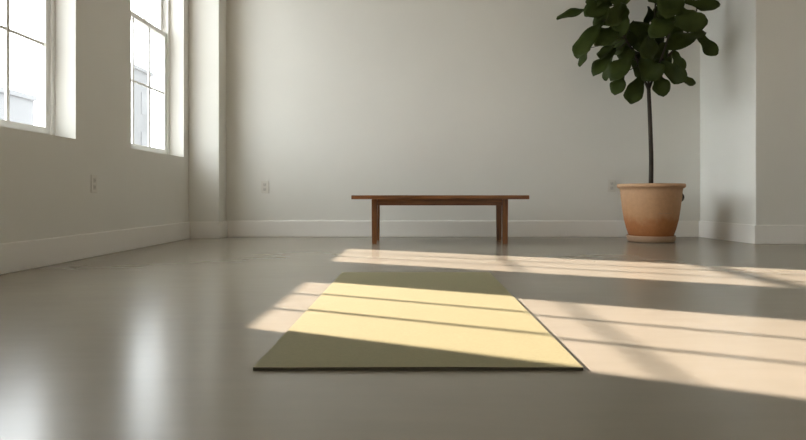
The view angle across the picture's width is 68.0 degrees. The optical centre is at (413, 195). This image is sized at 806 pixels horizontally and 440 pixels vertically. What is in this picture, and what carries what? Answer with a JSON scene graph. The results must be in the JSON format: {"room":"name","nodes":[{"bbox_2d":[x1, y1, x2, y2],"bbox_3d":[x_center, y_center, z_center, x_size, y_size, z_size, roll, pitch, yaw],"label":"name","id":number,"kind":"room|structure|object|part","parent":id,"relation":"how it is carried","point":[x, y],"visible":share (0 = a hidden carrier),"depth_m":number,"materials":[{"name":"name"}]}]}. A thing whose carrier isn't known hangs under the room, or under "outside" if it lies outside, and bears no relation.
{"room":"exercise studio","nodes":[
{"label":"exercise studio","id":0,"kind":"room"},
{"bbox_2d":[0,0,188,242],"bbox_3d":[-2.335,-1.430,1.240,0.250,3.700,10.080,0,0,0],"label":"wall","id":1,"kind":"structure","parent":0,"point":[45,179],"depth_m":4.12,"materials":[{"name":"paint"}]},
{"bbox_2d":[0,0,54,134],"bbox_3d":[-2.395,-1.545,3.315,0.100,2.350,1.170,0,0,0],"label":"window","id":2,"kind":"structure","parent":1,"relation":"in","point":[45,41],"depth_m":3.83,"materials":[{"name":"paint"}]},
{"bbox_2d":[91,175,96,192],"bbox_3d":[-2.205,-0.082,4.117,0.010,0.124,0.078,0,0,0],"label":"electrical outlet","id":3,"kind":"object","parent":1,"relation":"attached to","point":[93,177],"visible":1,"depth_m":4.11,"materials":[{"name":"plastic"}]},
{"bbox_2d":[0,222,189,274],"bbox_3d":[-2.200,0.338,1.125,0.020,0.165,9.450,0,0,0],"label":"baseboard","id":4,"kind":"structure","parent":1,"relation":"attached to","point":[28,254],"depth_m":3.92,"materials":[{"name":"paint"}]},
{"bbox_2d":[131,0,169,154],"bbox_3d":[-2.395,-1.545,5.195,0.100,2.350,1.070,0,0,0],"label":"window","id":5,"kind":"structure","parent":1,"relation":"in","point":[162,32],"depth_m":5.66,"materials":[{"name":"paint"}]},
{"bbox_3d":[-2.414,-2.098,5.195,0.032,1.185,1.010,0,0,0],"label":"sash","id":6,"kind":"part","parent":5,"relation":"part of","materials":[{"name":"paint"}]},
{"bbox_2d":[189,0,225,221],"bbox_3d":[-2.060,-1.430,5.965,0.300,3.700,0.230,0,0,0],"label":"pillar","id":7,"kind":"structure","parent":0,"point":[207,18],"depth_m":5.85,"materials":[{"name":"paint"}]},
{"bbox_2d":[0,237,805,439],"bbox_3d":[1.220,0.495,1.240,7.360,0.150,10.080,0,0,0],"label":"floor","id":8,"kind":"structure","parent":0,"point":[685,338],"depth_m":1.67,"materials":[{"name":"concrete"}]},
{"bbox_2d":[253,272,582,370],"bbox_3d":[0.010,0.415,2.324,0.792,0.009,1.783,0,0,0],"label":"exercise mat","id":9,"kind":"object","parent":8,"relation":"on","point":[363,321],"visible":1,"depth_m":1.84,"materials":[{"name":"plastic"}]},
{"bbox_2d":[351,195,528,243],"bbox_3d":[0.224,0.208,5.370,1.511,0.423,0.620,0,0,0],"label":"bench","id":10,"kind":"object","parent":8,"relation":"on","point":[501,201],"visible":1,"depth_m":5.16,"materials":[{"name":"brown wood"}]},
{"bbox_3d":[-0.343,0.226,5.185,0.050,0.388,0.050,0,0,0],"label":"leg","id":11,"kind":"part","parent":10,"relation":"part of","materials":[{"name":"brown wood"}]},
{"bbox_3d":[-0.343,0.226,5.555,0.050,0.388,0.050,0,0,0],"label":"leg","id":12,"kind":"part","parent":10,"relation":"part of","materials":[{"name":"brown wood"}]},
{"bbox_3d":[0.224,0.014,5.370,1.511,0.034,0.620,0,0,0],"label":"seat","id":13,"kind":"part","parent":10,"relation":"part of","materials":[{"name":"brown wood"}]},
{"bbox_3d":[0.789,0.226,5.555,0.050,0.388,0.050,0,0,0],"label":"leg","id":14,"kind":"part","parent":10,"relation":"part of","materials":[{"name":"brown wood"}]},
{"bbox_3d":[0.789,0.226,5.185,0.050,0.388,0.050,0,0,0],"label":"leg","id":15,"kind":"part","parent":10,"relation":"part of","materials":[{"name":"brown wood"}]},
{"bbox_2d":[556,0,720,242],"bbox_3d":[2.062,-1.135,5.407,1.640,3.108,0.874,0,0,-17],"label":"fig tree","id":16,"kind":"object","parent":8,"relation":"on","point":[651,211],"visible":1,"depth_m":5.29,"materials":[{"name":"green plant"}]},
{"bbox_3d":[2.170,0.134,5.470,0.592,0.483,0.592,0,0,0],"label":"pot","id":17,"kind":"part","parent":16,"relation":"part of","materials":[{"name":"ceramic"}]},
{"bbox_2d":[226,0,699,220],"bbox_3d":[1.245,-1.430,6.180,6.910,3.700,0.200,0,0,0],"label":"wall","id":18,"kind":"structure","parent":0,"point":[328,102],"depth_m":6.08,"materials":[{"name":"paint"}]},
{"bbox_2d":[261,181,268,192],"bbox_3d":[-1.518,-0.087,6.075,0.078,0.124,0.010,0,0,0],"label":"electrical outlet","id":19,"kind":"object","parent":18,"relation":"attached to","point":[264,184],"visible":1,"depth_m":6.07,"materials":[{"name":"plastic"}]},
{"bbox_2d":[190,221,698,238],"bbox_3d":[0.351,0.338,5.955,5.082,0.165,0.250,0,0,0],"label":"baseboard","id":20,"kind":"structure","parent":18,"relation":"attached to","point":[235,228],"depth_m":6.06,"materials":[{"name":"paint"}]},
{"bbox_2d":[608,180,615,191],"bbox_3d":[2.012,-0.100,6.075,0.078,0.124,0.010,0,0,0],"label":"electrical outlet","id":21,"kind":"object","parent":18,"relation":"attached to","point":[611,183],"visible":1,"depth_m":6.07,"materials":[{"name":"plastic"}]},
{"bbox_2d":[700,0,805,224],"bbox_3d":[3.806,-1.430,5.635,1.788,3.700,0.890,0,0,0],"label":"wall pier","id":22,"kind":"object","parent":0,"point":[753,92],"visible":0.93,"depth_m":5.21,"materials":[{"name":"paint"}]},
{"bbox_2d":[699,221,805,243],"bbox_3d":[3.786,0.338,5.625,1.788,0.165,0.910,0,0,0],"label":"baseboard","id":23,"kind":"object","parent":22,"relation":"attached to","point":[745,233],"visible":1,"depth_m":5.17,"materials":[{"name":"paint"}]},
{"label":"outside","id":24,"kind":"structure","parent":0,"visible":0},
{"bbox_3d":[-36.240,3.720,35.000,67.520,0.200,110.000,0,0,0],"label":"ground","id":25,"kind":"structure","parent":24,"visible":0},
{"bbox_2d":[0,87,36,124],"bbox_3d":[-23.975,-0.805,25.700,8.250,8.850,11.600,0,0,0],"label":"building","id":26,"kind":"structure","parent":25,"relation":"on","point":[21,104],"depth_m":30.20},
{"bbox_2d":[134,64,153,146],"bbox_3d":[-21.475,-2.855,43.200,3.250,12.950,4.600,0,0,0],"label":"building","id":27,"kind":"structure","parent":25,"relation":"on","point":[140,74],"depth_m":43.75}
]}

